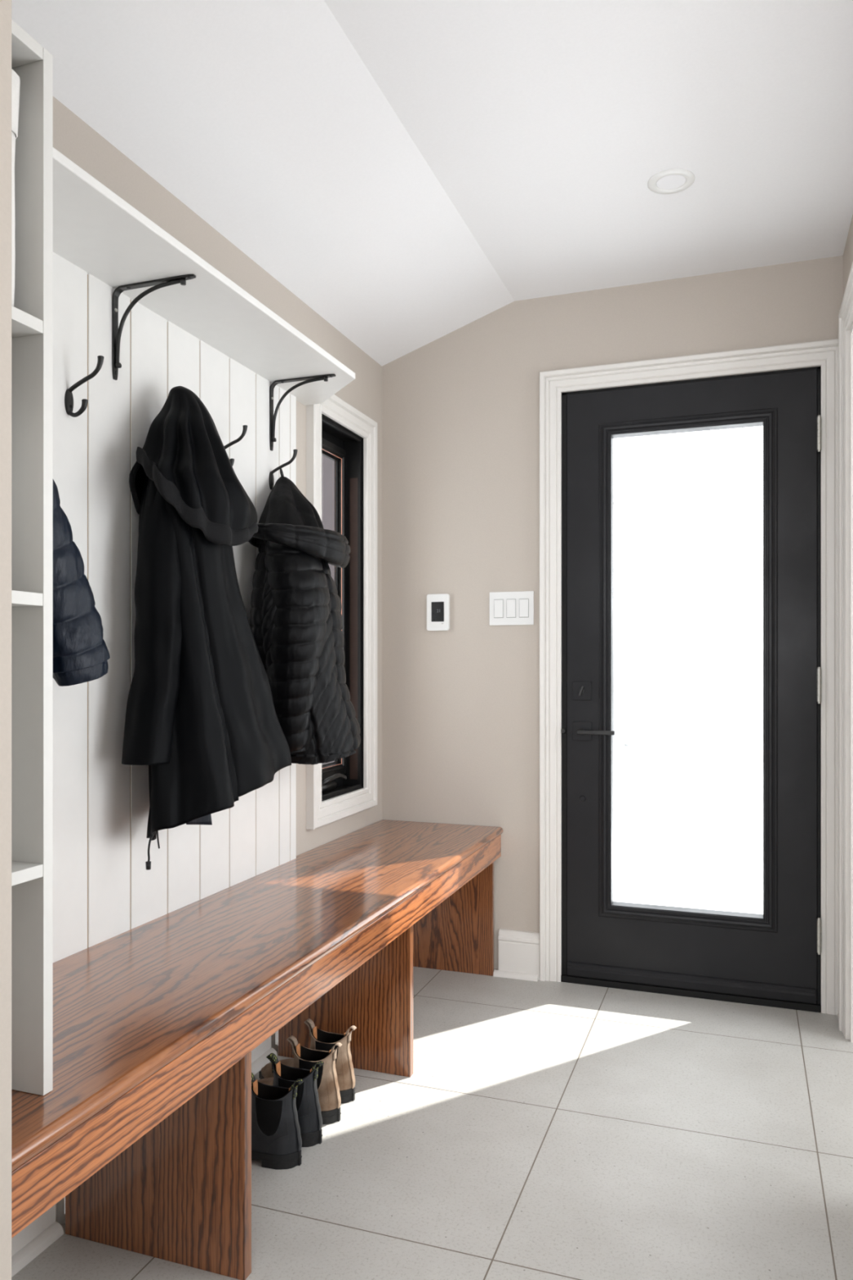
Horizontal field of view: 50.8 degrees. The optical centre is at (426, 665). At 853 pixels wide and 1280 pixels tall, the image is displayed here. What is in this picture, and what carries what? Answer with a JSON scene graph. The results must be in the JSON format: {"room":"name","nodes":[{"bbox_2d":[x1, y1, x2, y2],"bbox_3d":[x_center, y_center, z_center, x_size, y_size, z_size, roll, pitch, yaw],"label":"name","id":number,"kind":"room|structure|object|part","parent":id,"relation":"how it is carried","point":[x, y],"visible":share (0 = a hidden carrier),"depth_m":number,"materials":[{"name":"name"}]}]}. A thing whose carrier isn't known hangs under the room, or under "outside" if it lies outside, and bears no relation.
{"room":"mudroom","nodes":[
{"label":"mudroom","id":0,"kind":"room"},
{"bbox_2d":[0,0,11,1279],"bbox_3d":[-0.798,-0.150,1.012,0.702,2.500,0.143,0,0,20],"label":"wall","id":1,"kind":"structure","parent":0,"point":[5,5],"depth_m":0.95,"materials":[{"name":"paint"}]},
{"bbox_2d":[53,96,382,1222],"bbox_3d":[-0.629,-0.100,2.192,0.090,2.400,2.510,0,0,20],"label":"wall","id":2,"kind":"structure","parent":0,"point":[73,137],"depth_m":2.59,"materials":[{"name":"paint"}]},
{"bbox_2d":[11,1030,278,1276],"bbox_3d":[-0.548,1.020,2.229,0.038,0.160,2.315,0,0,20],"label":"baseboard","id":3,"kind":"structure","parent":2,"relation":"attached to","point":[37,1236],"depth_m":1.71,"materials":[{"name":"paint"}]},
{"bbox_2d":[53,252,296,962],"bbox_3d":[-0.671,-0.110,1.913,0.018,1.380,1.638,0,0,20],"label":"panelling","id":4,"kind":"object","parent":2,"relation":"attached to","point":[227,387],"visible":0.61,"depth_m":1.93,"materials":[{"name":"paint"}]},
{"bbox_2d":[64,355,103,417],"bbox_3d":[-0.671,-0.546,1.765,0.088,0.113,0.021,0,0,20],"label":"coat hook","id":5,"kind":"object","parent":4,"relation":"attached to","point":[68,398],"visible":1,"depth_m":1.77,"materials":[{"name":"black metal"}]},
{"bbox_3d":[-0.706,-0.521,1.778,0.006,0.052,0.021,0,0,20],"label":"plate","id":6,"kind":"part","parent":5,"relation":"part of","materials":[{"name":"black metal"}]},
{"bbox_2d":[224,425,247,466],"bbox_3d":[-0.491,-0.546,2.271,0.088,0.113,0.021,0,0,20],"label":"coat hook","id":7,"kind":"object","parent":4,"relation":"attached to","point":[245,427],"visible":0.47,"depth_m":2.26,"materials":[{"name":"black metal"}]},
{"bbox_2d":[268,448,297,489],"bbox_3d":[-0.402,-0.546,2.524,0.088,0.113,0.021,0,0,20],"label":"coat hook","id":8,"kind":"object","parent":4,"relation":"attached to","point":[271,479],"visible":0.73,"depth_m":2.53,"materials":[{"name":"black metal"}]},
{"bbox_3d":[-0.437,-0.521,2.536,0.006,0.052,0.021,0,0,20],"label":"plate","id":9,"kind":"part","parent":8,"relation":"part of","materials":[{"name":"black metal"}]},
{"bbox_2d":[248,468,360,764],"bbox_3d":[-0.333,-0.145,2.465,0.238,0.816,0.454,0,0,20],"label":"quilted jacket","id":10,"kind":"object","parent":8,"relation":"hanging from","point":[295,620],"visible":0.9,"depth_m":2.32,"materials":[{"name":"black fabric"}]},
{"bbox_2d":[248,476,350,568],"bbox_3d":[-0.341,-0.400,2.444,0.235,0.256,0.409,0,0,20],"label":"hood","id":11,"kind":"object","parent":10,"relation":"attached to","point":[291,531],"depth_m":2.36,"materials":[{"name":"black fabric"}]},
{"bbox_2d":[53,147,355,450],"bbox_3d":[-0.509,-0.712,2.018,0.253,0.212,1.505,0,0,20],"label":"wall shelf","id":12,"kind":"object","parent":2,"relation":"attached to","point":[95,230],"visible":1,"depth_m":1.90,"materials":[{"name":"paint"}]},
{"bbox_2d":[306,394,377,829],"bbox_3d":[-0.316,-0.185,3.029,0.117,1.384,0.506,0,0,20],"label":"window","id":13,"kind":"structure","parent":2,"relation":"in","point":[340,444],"depth_m":3.18,"materials":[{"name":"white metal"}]},
{"bbox_3d":[-0.355,-0.190,3.043,0.030,1.152,0.354,0,0,20],"label":"sash","id":14,"kind":"part","parent":13,"relation":"part of","materials":[{"name":"black metal"}]},
{"bbox_2d":[11,0,852,366],"bbox_3d":[0.009,-1.222,-0.030,5.800,0.381,6.550,0,0,20],"label":"ceiling","id":15,"kind":"structure","parent":0,"point":[412,172],"depth_m":2.12,"materials":[{"name":"paint"}]},
{"bbox_2d":[647,168,694,194],"bbox_3d":[0.653,-1.290,2.399,0.122,0.005,0.122,0,0,20],"label":"recessed light","id":16,"kind":"object","parent":15,"relation":"in","point":[670,181],"visible":1,"depth_m":2.39,"materials":[{"name":"white plastic"}]},
{"bbox_2d":[11,966,852,1279],"bbox_3d":[0.560,1.140,-0.273,4.200,0.080,6.460,0,0,20],"label":"floor","id":17,"kind":"structure","parent":0,"point":[539,1130],"depth_m":2.01,"materials":[{"name":"tile"}]},
{"bbox_2d":[11,819,502,1279],"bbox_3d":[-0.339,0.838,2.173,0.466,0.524,2.345,0,0,20],"label":"bench","id":18,"kind":"object","parent":17,"relation":"on","point":[143,1129],"visible":1,"depth_m":1.69,"materials":[{"name":"brown wood"}]},
{"bbox_2d":[11,19,53,1095],"bbox_3d":[-0.729,-0.125,1.182,0.397,1.402,0.216,0,0,20],"label":"shelving unit","id":19,"kind":"object","parent":18,"relation":"on","point":[32,312],"visible":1,"depth_m":1.21,"materials":[{"name":"paint"}]},
{"bbox_2d":[11,68,20,306],"bbox_3d":[-0.716,-0.616,1.175,0.353,0.312,0.146,0,0,20],"label":"storage basket","id":20,"kind":"object","parent":19,"relation":"on","point":[15,82],"visible":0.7,"depth_m":1.17,"materials":[{"name":"white fabric"}]},
{"bbox_3d":[-0.720,-0.817,1.179,0.378,0.018,0.179,0,0,20],"label":"panel","id":21,"kind":"part","parent":19,"relation":"part of","materials":[{"name":"paint"}]},
{"bbox_2d":[11,861,43,885],"bbox_3d":[-0.717,0.274,1.178,0.371,0.017,0.179,0,0,20],"label":"shelf","id":22,"kind":"object","parent":19,"relation":"attached to","point":[24,873],"depth_m":1.19,"materials":[{"name":"paint"}]},
{"bbox_2d":[11,590,43,606],"bbox_3d":[-0.717,-0.087,1.178,0.371,0.017,0.179,0,0,20],"label":"shelf","id":23,"kind":"object","parent":19,"relation":"attached to","point":[19,597],"depth_m":1.18,"materials":[{"name":"paint"}]},
{"bbox_2d":[11,306,43,337],"bbox_3d":[-0.717,-0.452,1.178,0.371,0.017,0.179,0,0,20],"label":"shelf","id":24,"kind":"object","parent":19,"relation":"attached to","point":[24,325],"depth_m":1.19,"materials":[{"name":"paint"}]},
{"bbox_3d":[-0.508,0.851,1.683,0.397,0.498,0.024,0,0,20],"label":"support panel","id":25,"kind":"part","parent":18,"relation":"part of","materials":[{"name":"brown wood"}]},
{"bbox_3d":[-0.226,0.851,2.476,0.397,0.498,0.024,0,0,20],"label":"support panel","id":26,"kind":"part","parent":18,"relation":"part of","materials":[{"name":"brown wood"}]},
{"bbox_3d":[0.050,0.851,3.255,0.397,0.498,0.016,0,0,20],"label":"support panel","id":27,"kind":"part","parent":18,"relation":"part of","materials":[{"name":"brown wood"}]},
{"bbox_2d":[251,1072,303,1169],"bbox_3d":[-0.408,1.007,2.015,0.277,0.186,0.089,0,0,21],"label":"boot","id":28,"kind":"object","parent":17,"relation":"on","point":[276,1136],"visible":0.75,"depth_m":1.97,"materials":[{"name":"black leather"}]},
{"bbox_2d":[266,1053,324,1146],"bbox_3d":[-0.369,1.007,2.118,0.277,0.186,0.089,0,0,16],"label":"boot","id":29,"kind":"object","parent":17,"relation":"on","point":[308,1104],"visible":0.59,"depth_m":2.06,"materials":[{"name":"black leather"}]},
{"bbox_2d":[257,1035,342,1124],"bbox_3d":[-0.336,1.007,2.217,0.277,0.186,0.089,0,0,15],"label":"boot","id":30,"kind":"object","parent":17,"relation":"on","point":[327,1085],"visible":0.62,"depth_m":2.17,"materials":[{"name":"beige leather"}]},
{"bbox_2d":[258,1018,356,1103],"bbox_3d":[-0.308,1.007,2.324,0.277,0.186,0.089,0,0,17],"label":"boot","id":31,"kind":"object","parent":17,"relation":"on","point":[321,1039],"visible":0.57,"depth_m":2.27,"materials":[{"name":"beige leather"}]},
{"bbox_2d":[382,255,843,969],"bbox_3d":[1.510,-0.160,2.838,3.690,2.680,0.140,0,0,20],"label":"wall","id":32,"kind":"structure","parent":0,"point":[460,410],"depth_m":3.22,"materials":[{"name":"paint"}]},
{"bbox_2d":[426,593,449,631],"bbox_3d":[0.042,-0.193,3.275,0.085,0.134,0.018,0,0,20],"label":"thermostat","id":33,"kind":"object","parent":32,"relation":"attached to","point":[437,605],"visible":1,"depth_m":3.27,"materials":[{"name":"white plastic"}]},
{"bbox_2d":[489,591,533,625],"bbox_3d":[0.301,-0.202,3.187,0.161,0.119,0.011,0,0,20],"label":"light switch","id":34,"kind":"object","parent":32,"relation":"attached to","point":[506,608],"visible":1,"depth_m":3.18,"materials":[{"name":"white plastic"}]},
{"bbox_3d":[0.257,-0.202,3.202,0.034,0.067,0.001,0,0,20],"label":"rocker frame","id":35,"kind":"part","parent":34,"relation":"part of","materials":[{"name":"plastic"}]},
{"bbox_3d":[0.300,-0.202,3.186,0.034,0.067,0.001,0,0,20],"label":"rocker frame","id":36,"kind":"part","parent":34,"relation":"part of","materials":[{"name":"plastic"}]},
{"bbox_3d":[0.344,-0.202,3.171,0.034,0.067,0.001,0,0,20],"label":"rocker frame","id":37,"kind":"part","parent":34,"relation":"part of","materials":[{"name":"plastic"}]},
{"bbox_2d":[493,928,539,981],"bbox_3d":[0.319,1.020,3.168,0.164,0.160,0.036,0,0,20],"label":"baseboard","id":38,"kind":"structure","parent":32,"relation":"attached to","point":[518,950],"depth_m":3.17,"materials":[{"name":"paint"}]},
{"bbox_2d":[539,338,838,1015],"bbox_3d":[0.858,0.038,2.983,0.978,2.124,0.024,0,0,20],"label":"door frame","id":39,"kind":"structure","parent":32,"relation":"attached to","point":[823,353],"depth_m":3.04,"materials":[{"name":"paint"}]},
{"bbox_2d":[560,366,821,1012],"bbox_3d":[0.874,0.075,3.028,0.830,2.050,0.208,0,0,20],"label":"door","id":40,"kind":"structure","parent":32,"relation":"in","point":[772,957],"depth_m":2.95,"materials":[{"name":"black paint"}]},
{"bbox_3d":[0.476,0.228,3.116,0.020,0.020,0.008,0,0,20],"label":"strike knob","id":41,"kind":"part","parent":40,"relation":"part of","materials":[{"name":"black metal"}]},
{"bbox_3d":[0.538,0.227,3.103,0.064,0.064,0.007,0,0,20],"label":"lever plate","id":42,"kind":"part","parent":40,"relation":"part of","materials":[{"name":"black paint"}]},
{"bbox_3d":[0.538,0.088,3.103,0.064,0.064,0.007,0,0,20],"label":"deadbolt plate","id":43,"kind":"part","parent":40,"relation":"part of","materials":[{"name":"black paint"}]},
{"bbox_3d":[0.578,0.227,3.054,0.127,0.019,0.059,0,0,20],"label":"lever handle","id":44,"kind":"part","parent":40,"relation":"part of","materials":[{"name":"black metal"}]},
{"bbox_3d":[0.869,0.016,3.013,0.579,1.698,0.064,0,0,20],"label":"glass moulding","id":45,"kind":"part","parent":40,"relation":"part of","materials":[{"name":"black paint"}]},
{"bbox_2d":[843,214,852,296],"bbox_3d":[0.950,-0.150,1.631,0.120,2.500,2.510,0,0,20],"label":"wall","id":46,"kind":"structure","parent":0,"point":[848,251],"depth_m":2.68,"materials":[{"name":"paint"}]},
{"bbox_2d":[838,262,852,1042],"bbox_3d":[1.142,0.018,2.208,0.144,2.163,1.041,0,0,20],"label":"door frame","id":47,"kind":"structure","parent":46,"relation":"attached to","point":[846,313],"depth_m":2.64,"materials":[{"name":"paint"}]},
{"label":"outside","id":48,"kind":"structure","parent":0,"visible":0},
{"bbox_2d":[613,738,763,914],"bbox_3d":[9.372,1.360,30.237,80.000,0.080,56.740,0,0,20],"label":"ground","id":49,"kind":"structure","parent":48,"point":[688,815],"depth_m":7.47,"materials":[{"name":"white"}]},
{"bbox_2d":[321,454,334,767],"bbox_3d":[-0.403,-0.890,11.815,0.100,4.420,18.000,0,0,20],"label":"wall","id":50,"kind":"structure","parent":49,"relation":"on","point":[327,464],"depth_m":9.79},
{"bbox_2d":[613,433,672,746],"bbox_3d":[2.869,-1.503,14.473,1.835,5.681,1.540,0,0,-16],"label":"bare tree","id":51,"kind":"object","parent":49,"relation":"on","point":[628,735],"visible":0.37,"depth_m":14.59,"materials":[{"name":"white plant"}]},
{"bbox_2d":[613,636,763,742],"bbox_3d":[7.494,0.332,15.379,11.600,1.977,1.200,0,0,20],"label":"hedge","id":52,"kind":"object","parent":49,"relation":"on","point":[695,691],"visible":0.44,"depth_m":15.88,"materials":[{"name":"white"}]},
{"bbox_3d":[-0.581,-0.546,2.018,0.088,0.113,0.021,0,0,20],"label":"coat hook","id":53,"kind":"object","parent":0,"visible":0},
{"bbox_2d":[121,386,291,870],"bbox_3d":[-0.477,-0.099,2.059,0.244,1.046,0.532,0,0,20],"label":"coat","id":54,"kind":"object","parent":53,"relation":"hanging from","point":[201,713],"visible":1,"depth_m":1.88,"materials":[{"name":"black fabric"}]},
{"bbox_2d":[128,386,257,546],"bbox_3d":[-0.510,-0.441,2.001,0.216,0.363,0.376,0,0,20],"label":"hood","id":55,"kind":"object","parent":54,"relation":"attached to","point":[185,488],"depth_m":1.90,"materials":[{"name":"black fabric"}]},
{"bbox_3d":[-0.761,-0.546,1.512,0.088,0.113,0.021,0,0,20],"label":"coat hook","id":56,"kind":"object","parent":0,"visible":0},
{"bbox_2d":[53,479,110,686],"bbox_3d":[-0.712,-0.180,1.535,0.151,0.700,0.411,0,0,20],"label":"jacket","id":57,"kind":"object","parent":56,"relation":"hanging from","point":[81,654],"visible":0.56,"depth_m":1.60,"materials":[{"name":"fabric"}]}
]}

